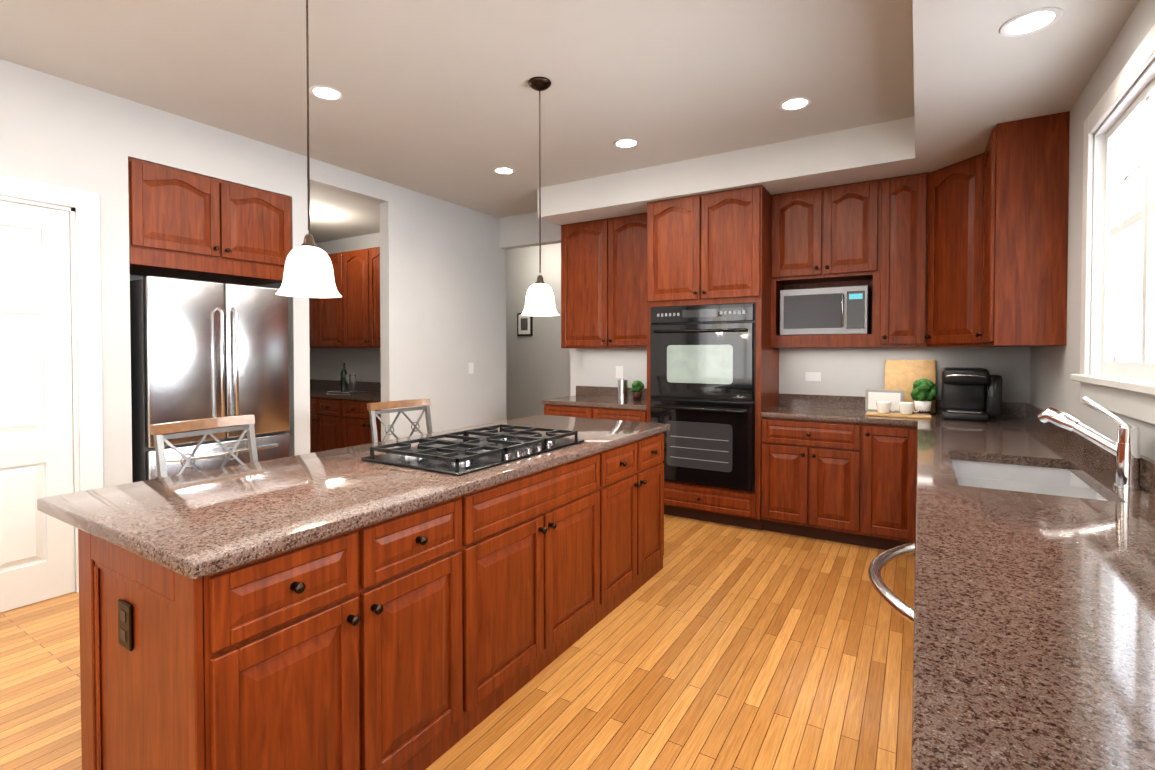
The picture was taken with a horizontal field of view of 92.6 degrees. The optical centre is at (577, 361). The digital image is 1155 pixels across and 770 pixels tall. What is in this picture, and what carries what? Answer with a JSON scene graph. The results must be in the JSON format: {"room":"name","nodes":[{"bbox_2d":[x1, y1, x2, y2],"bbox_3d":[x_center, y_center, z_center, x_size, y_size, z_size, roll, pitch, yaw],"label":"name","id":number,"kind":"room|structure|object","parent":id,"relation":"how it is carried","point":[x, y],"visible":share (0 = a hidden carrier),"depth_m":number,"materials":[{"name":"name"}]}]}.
{"room":"kitchen","nodes":[
{"label":"kitchen","id":0,"kind":"room"},
{"bbox_2d":[0,59,499,486],"bbox_3d":[-2.886,-0.129,3.202,0.120,2.900,7.640,1,1,32],"label":"wall","id":1,"kind":"structure","parent":0,"point":[456,280],"depth_m":4.28,"materials":[{"name":"grey paint"}]},
{"bbox_2d":[0,200,74,612],"bbox_3d":[-3.058,0.241,2.803,0.123,2.165,0.766,1,1,32],"label":"door","id":2,"kind":"structure","parent":1,"relation":"in","point":[37,555],"depth_m":3.01,"materials":[{"name":"white wood"}]},
{"bbox_2d":[0,175,103,591],"bbox_3d":[-3.106,0.180,2.832,0.140,2.295,1.020,1,1,32],"label":"door frame","id":3,"kind":"structure","parent":1,"relation":"attached to","point":[85,290],"depth_m":3.15,"materials":[{"name":"white wood"}]},
{"bbox_2d":[128,157,290,285],"bbox_3d":[-2.692,-0.926,3.932,0.653,0.648,1.024,1,1,32],"label":"upper cabinet","id":4,"kind":"object","parent":1,"relation":"attached to","point":[187,225],"visible":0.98,"depth_m":3.71,"materials":[{"name":"brown wood"}]},
{"bbox_2d":[309,298,320,347],"bbox_3d":[-3.296,-0.702,6.824,0.967,1.080,0.348,1,1,32],"label":"upper cabinet","id":5,"kind":"object","parent":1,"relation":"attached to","point":[314,303],"depth_m":6.51,"materials":[{"name":"brown wood"}]},
{"bbox_2d":[321,252,344,347],"bbox_3d":[-2.750,-0.696,6.487,0.584,1.080,0.348,1,1,32],"label":"upper cabinet","id":6,"kind":"object","parent":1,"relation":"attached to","point":[332,309],"depth_m":6.29,"materials":[{"name":"brown wood"}]},
{"bbox_2d":[345,247,379,347],"bbox_3d":[-2.204,-0.690,6.150,0.967,1.080,0.348,1,1,32],"label":"upper cabinet","id":7,"kind":"object","parent":1,"relation":"attached to","point":[350,318],"depth_m":6.04,"materials":[{"name":"brown wood"}]},
{"bbox_2d":[468,362,473,373],"bbox_3d":[-1.139,0.074,5.912,0.009,0.120,0.080,1,1,32],"label":"switch plate","id":8,"kind":"object","parent":1,"relation":"attached to","point":[470,368],"visible":1,"depth_m":5.91,"materials":[{"name":"white plastic"}]},
{"bbox_2d":[517,313,532,335],"bbox_3d":[-0.751,-0.524,7.853,0.260,0.330,0.029,1,1,32],"label":"framed picture","id":9,"kind":"object","parent":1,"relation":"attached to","point":[524,325],"visible":0.81,"depth_m":7.84,"materials":[{"name":"black plastic"}]},
{"bbox_2d":[0,514,914,769],"bbox_3d":[-1.777,1.347,3.424,8.360,0.060,9.300,1,1,32],"label":"floor","id":10,"kind":"structure","parent":0,"point":[713,646],"depth_m":2.33,"materials":[{"name":"brown wood"}]},
{"bbox_2d":[150,414,257,477],"bbox_3d":[-1.606,0.809,2.599,0.558,1.045,0.460,0,1,27],"label":"bar stool","id":11,"kind":"object","parent":10,"relation":"on","point":[158,431],"visible":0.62,"depth_m":2.66,"materials":[{"name":"grey metal"}]},
{"bbox_2d":[130,275,289,481],"bbox_3d":[-2.714,0.385,3.968,0.856,1.845,0.900,1,1,32],"label":"fridge","id":12,"kind":"object","parent":10,"relation":"on","point":[203,349],"visible":0.58,"depth_m":3.66,"materials":[{"name":"silver metal"}]},
{"bbox_2d":[78,489,481,769],"bbox_3d":[-0.902,0.905,1.798,0.710,0.880,0.905,1,1,32],"label":"base cabinet","id":13,"kind":"object","parent":10,"relation":"on","point":[424,638],"depth_m":1.50,"materials":[{"name":"brown wood"}]},
{"bbox_2d":[118,599,132,650],"bbox_3d":[-1.185,0.691,1.445,0.075,0.120,0.010,1,1,32],"label":"outlet","id":14,"kind":"object","parent":13,"relation":"attached to","point":[125,624],"visible":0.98,"depth_m":1.43,"materials":[{"name":"brown plastic"}]},
{"bbox_2d":[37,415,669,579],"bbox_3d":[-0.547,0.430,2.602,1.000,0.039,2.700,1,1,32],"label":"countertop","id":15,"kind":"structure","parent":13,"relation":"on","point":[195,525],"depth_m":1.71,"materials":[{"name":"brown stone"}]},
{"bbox_2d":[361,424,584,475],"bbox_3d":[-0.434,0.383,2.542,0.555,0.056,0.900,1,1,32],"label":"cooktop","id":16,"kind":"object","parent":15,"relation":"in","point":[492,446],"visible":1,"depth_m":2.37,"materials":[{"name":"black metal"}]},
{"bbox_2d":[310,397,345,452],"bbox_3d":[-2.693,0.828,6.319,0.980,0.880,0.618,1,1,32],"label":"base cabinet","id":17,"kind":"object","parent":10,"relation":"on","point":[335,423],"depth_m":5.96,"materials":[{"name":"brown wood"}]},
{"bbox_2d":[346,399,380,446],"bbox_3d":[-1.998,0.835,5.890,0.915,0.880,0.618,1,1,32],"label":"base cabinet","id":18,"kind":"object","parent":10,"relation":"on","point":[358,427],"depth_m":5.68,"materials":[{"name":"brown wood"}]},
{"bbox_2d":[310,379,380,401],"bbox_3d":[-2.696,0.317,6.306,2.590,0.139,0.628,1,1,32],"label":"countertop","id":19,"kind":"structure","parent":18,"relation":"on","point":[319,388],"depth_m":6.46,"materials":[{"name":"brown stone"}]},
{"bbox_2d":[327,363,368,393],"bbox_3d":[-2.570,0.184,6.174,0.400,0.330,0.260,1,1,32],"label":"tray","id":20,"kind":"object","parent":19,"relation":"on","point":[345,378],"visible":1,"depth_m":6.14,"materials":[{"name":"silver metal"}]},
{"bbox_2d":[367,399,432,442],"bbox_3d":[-1.008,0.792,3.568,0.558,1.045,0.460,1,1,38],"label":"bar stool","id":21,"kind":"object","parent":10,"relation":"on","point":[423,404],"visible":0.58,"depth_m":3.67,"materials":[{"name":"grey metal"}]},
{"bbox_2d":[482,449,609,720],"bbox_3d":[-0.441,0.893,2.544,0.710,0.880,1.110,1,1,32],"label":"base cabinet","id":22,"kind":"object","parent":10,"relation":"on","point":[546,532],"depth_m":2.33,"materials":[{"name":"brown wood"}]},
{"bbox_2d":[544,404,646,421],"bbox_3d":[0.288,0.847,5.210,1.068,0.879,0.670,1,1,32],"label":"base","id":23,"kind":"object","parent":10,"relation":"on","point":[603,413],"visible":0.17,"depth_m":4.93,"materials":[{"name":"brown wood"}]},
{"bbox_2d":[542,386,646,409],"bbox_3d":[0.288,0.336,5.221,1.088,0.140,0.638,1,1,32],"label":"countertop","id":24,"kind":"structure","parent":23,"relation":"on","point":[595,396],"depth_m":5.26,"materials":[{"name":"brown stone"}]},
{"bbox_2d":[617,378,627,399],"bbox_3d":[0.433,0.261,5.273,0.104,0.207,0.104,1,1,32],"label":"canister","id":25,"kind":"object","parent":24,"relation":"on","point":[622,389],"visible":1,"depth_m":5.23,"materials":[{"name":"silver metal"}]},
{"bbox_2d":[631,380,643,400],"bbox_3d":[0.556,0.272,5.171,0.123,0.189,0.120,1,1,32],"label":"plant","id":26,"kind":"object","parent":24,"relation":"on","point":[637,387],"visible":1,"depth_m":5.14,"materials":[{"name":"green plant"}]},
{"bbox_2d":[610,432,663,612],"bbox_3d":[0.020,0.880,3.291,0.710,0.880,0.905,1,1,32],"label":"base cabinet","id":27,"kind":"object","parent":10,"relation":"on","point":[636,467],"depth_m":3.12,"materials":[{"name":"brown wood"}]},
{"bbox_2d":[647,185,778,529],"bbox_3d":[1.127,-0.018,4.640,0.940,2.628,0.734,1,1,32],"label":"tall cabinet","id":28,"kind":"object","parent":10,"relation":"on","point":[712,374],"visible":0.94,"depth_m":4.34,"materials":[{"name":"brown wood"}]},
{"bbox_2d":[761,417,916,554],"bbox_3d":[1.980,0.865,4.166,1.025,0.879,0.670,1,1,32],"label":"base cabinet","id":29,"kind":"object","parent":10,"relation":"on","point":[849,483],"visible":0.98,"depth_m":3.90,"materials":[{"name":"brown wood"}]},
{"bbox_2d":[868,543,914,623],"bbox_3d":[1.056,0.917,1.244,0.716,0.875,0.610,1,1,32],"label":"dishwasher","id":30,"kind":"object","parent":10,"relation":"on","point":[888,596],"visible":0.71,"depth_m":1.34,"materials":[{"name":"silver metal"}]},
{"bbox_3d":[0.962,0.920,0.946,0.657,0.879,5.975,1,1,32],"label":"base cabinet","id":31,"kind":"object","parent":10,"relation":"on","visible":0},
{"bbox_2d":[761,393,908,425],"bbox_3d":[1.974,0.354,4.178,0.990,0.140,0.642,1,1,32],"label":"countertop","id":32,"kind":"structure","parent":31,"relation":"on","point":[831,408],"depth_m":4.28,"materials":[{"name":"brown stone"}]},
{"bbox_2d":[865,389,903,412],"bbox_3d":[2.293,0.299,4.126,0.250,0.170,0.032,1,1,32],"label":"coffee sign","id":33,"kind":"object","parent":32,"relation":"on","point":[873,396],"visible":0.67,"depth_m":4.13,"materials":[{"name":"paper"}]},
{"bbox_2d":[865,401,931,418],"bbox_3d":[2.274,0.339,3.914,0.400,0.098,0.180,1,1,32],"label":"tray","id":34,"kind":"object","parent":32,"relation":"on","point":[906,409],"visible":1,"depth_m":3.90,"materials":[{"name":"brown wood"}]},
{"bbox_2d":[884,360,935,413],"bbox_3d":[2.503,0.186,4.159,0.330,0.393,0.098,1,1,32],"label":"cutting board","id":35,"kind":"object","parent":32,"relation":"on","point":[903,375],"visible":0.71,"depth_m":4.17,"materials":[{"name":"brown wood"}]},
{"bbox_2d":[909,399,1154,769],"bbox_3d":[1.119,0.405,1.207,0.676,0.140,6.598,1,1,32],"label":"countertop","id":36,"kind":"structure","parent":31,"relation":"on","point":[1034,634],"depth_m":0.98,"materials":[{"name":"brown stone"}]},
{"bbox_2d":[910,378,937,414],"bbox_3d":[2.506,0.254,3.993,0.168,0.265,0.162,1,1,32],"label":"boxwood plant","id":37,"kind":"object","parent":36,"relation":"on","point":[924,391],"visible":1,"depth_m":3.95,"materials":[{"name":"green plant"}]},
{"bbox_2d":[940,367,1002,421],"bbox_3d":[2.667,0.218,3.740,0.340,0.345,0.340,1,1,32],"label":"coffee maker","id":38,"kind":"object","parent":36,"relation":"on","point":[970,394],"visible":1,"depth_m":3.68,"materials":[{"name":"black plastic"}]},
{"bbox_2d":[951,459,1107,500],"bbox_3d":[1.685,0.562,2.107,0.474,0.203,0.834,1,1,32],"label":"sink","id":39,"kind":"object","parent":36,"relation":"in","point":[1044,480],"visible":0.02,"depth_m":2.34,"materials":[{"name":"ceramic"}]},
{"bbox_2d":[1037,397,1141,489],"bbox_3d":[1.803,0.274,1.957,0.068,0.296,0.308,0,1,-17],"label":"faucet","id":40,"kind":"object","parent":36,"relation":"on","point":[1125,448],"visible":1,"depth_m":1.85,"materials":[{"name":"silver metal"}]},
{"bbox_2d":[0,0,1139,242],"bbox_3d":[-1.777,-1.498,3.375,8.360,0.370,9.300,1,1,32],"label":"ceiling","id":41,"kind":"structure","parent":0,"point":[440,100],"depth_m":3.04,"materials":[{"name":"paint"}]},
{"bbox_2d":[275,0,341,297],"bbox_3d":[-0.992,-0.902,2.030,0.223,1.314,0.223,1,1,32],"label":"pendant light","id":42,"kind":"object","parent":41,"relation":"hanging from","point":[308,271],"visible":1,"depth_m":1.99,"materials":[{"name":"white glass"}]},
{"bbox_2d":[309,85,343,100],"bbox_3d":[-1.479,-1.577,3.248,0.190,0.004,0.190,1,1,32],"label":"recessed light","id":43,"kind":"object","parent":41,"relation":"in","point":[325,92],"visible":1,"depth_m":3.25,"materials":[{"name":"white glass"}]},
{"bbox_2d":[493,167,514,174],"bbox_3d":[-0.617,-1.601,4.643,0.190,0.004,0.190,1,1,32],"label":"recessed light","id":44,"kind":"object","parent":41,"relation":"in","point":[503,170],"visible":1,"depth_m":4.63,"materials":[{"name":"white glass"}]},
{"bbox_2d":[521,77,558,315],"bbox_3d":[-0.213,-0.920,3.130,0.223,1.314,0.223,1,1,32],"label":"pendant light","id":45,"kind":"object","parent":41,"relation":"hanging from","point":[540,301],"visible":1,"depth_m":3.09,"materials":[{"name":"white glass"}]},
{"bbox_2d":[613,138,638,147],"bbox_3d":[0.356,-1.591,4.031,0.190,0.004,0.190,1,1,32],"label":"recessed light","id":46,"kind":"object","parent":41,"relation":"in","point":[626,143],"visible":1,"depth_m":4.03,"materials":[{"name":"white glass"}]},
{"bbox_2d":[779,97,811,110],"bbox_3d":[1.336,-1.580,3.391,0.190,0.004,0.190,1,1,32],"label":"recessed light","id":47,"kind":"object","parent":41,"relation":"in","point":[794,103],"visible":1,"depth_m":3.38,"materials":[{"name":"white glass"}]},
{"bbox_2d":[999,7,1062,36],"bbox_3d":[1.723,-1.288,2.099,0.190,0.004,0.190,1,1,32],"label":"recessed light","id":48,"kind":"object","parent":41,"relation":"in","point":[1031,22],"visible":1,"depth_m":2.09,"materials":[{"name":"white glass"}]},
{"bbox_2d":[500,212,1027,420],"bbox_3d":[1.161,-0.162,5.121,4.710,2.900,0.120,1,1,32],"label":"wall","id":49,"kind":"structure","parent":0,"point":[534,369],"depth_m":5.80,"materials":[{"name":"grey paint"}]},
{"bbox_2d":[561,213,646,347],"bbox_3d":[0.364,-0.735,5.307,1.068,1.218,0.381,1,1,32],"label":"upper cabinet","id":50,"kind":"object","parent":49,"relation":"attached to","point":[603,283],"visible":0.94,"depth_m":5.19,"materials":[{"name":"brown wood"}]},
{"bbox_2d":[616,366,622,377],"bbox_3d":[0.418,0.111,5.511,0.080,0.120,0.006,1,1,32],"label":"electrical outlet","id":51,"kind":"object","parent":49,"relation":"attached to","point":[619,371],"visible":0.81,"depth_m":5.51,"materials":[{"name":"white plastic"}]},
{"bbox_2d":[805,372,820,381],"bbox_3d":[1.949,0.130,4.566,0.120,0.075,0.006,1,1,32],"label":"electrical outlet","id":52,"kind":"object","parent":49,"relation":"attached to","point":[813,376],"visible":1,"depth_m":4.56,"materials":[{"name":"white plastic"}]},
{"bbox_2d":[771,181,866,286],"bbox_3d":[1.952,-0.983,4.342,0.760,0.688,0.348,1,1,32],"label":"upper cabinet","id":53,"kind":"object","parent":49,"relation":"attached to","point":[819,235],"depth_m":4.21,"materials":[{"name":"brown wood"}]},
{"bbox_2d":[780,285,870,334],"bbox_3d":[1.938,-0.385,4.329,0.620,0.360,0.337,1,1,32],"label":"microwave","id":54,"kind":"object","parent":53,"relation":"in","point":[842,310],"visible":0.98,"depth_m":4.20,"materials":[{"name":"silver glass"}]},
{"bbox_2d":[867,174,914,346],"bbox_3d":[2.390,-0.713,4.068,0.412,1.218,0.362,1,1,32],"label":"upper cabinet","id":55,"kind":"object","parent":49,"relation":"attached to","point":[890,201],"depth_m":3.96,"materials":[{"name":"brown wood"}]},
{"bbox_2d":[911,156,974,346],"bbox_3d":[2.675,-0.707,3.708,0.675,1.218,0.675,1,1,32],"label":"upper cabinet","id":56,"kind":"object","parent":49,"relation":"attached to","point":[944,197],"depth_m":3.73,"materials":[{"name":"brown wood"}]},
{"bbox_2d":[1028,0,1154,460],"bbox_3d":[1.249,-0.086,0.649,0.120,2.900,7.640,1,1,32],"label":"wall","id":57,"kind":"structure","parent":0,"point":[1050,368],"depth_m":2.71,"materials":[{"name":"grey paint"}]},
{"bbox_2d":[971,111,1069,346],"bbox_3d":[2.549,-0.699,3.206,0.362,1.218,0.535,1,1,32],"label":"upper cabinet","id":58,"kind":"object","parent":57,"relation":"attached to","point":[971,252],"depth_m":2.98,"materials":[{"name":"brown wood"}]},
{"bbox_2d":[1070,24,1154,424],"bbox_3d":[1.939,-0.446,1.827,0.150,1.300,1.720,1,1,32],"label":"window","id":59,"kind":"structure","parent":57,"relation":"in","point":[1128,340],"depth_m":2.29,"materials":[{"name":"white wood"}]}
]}

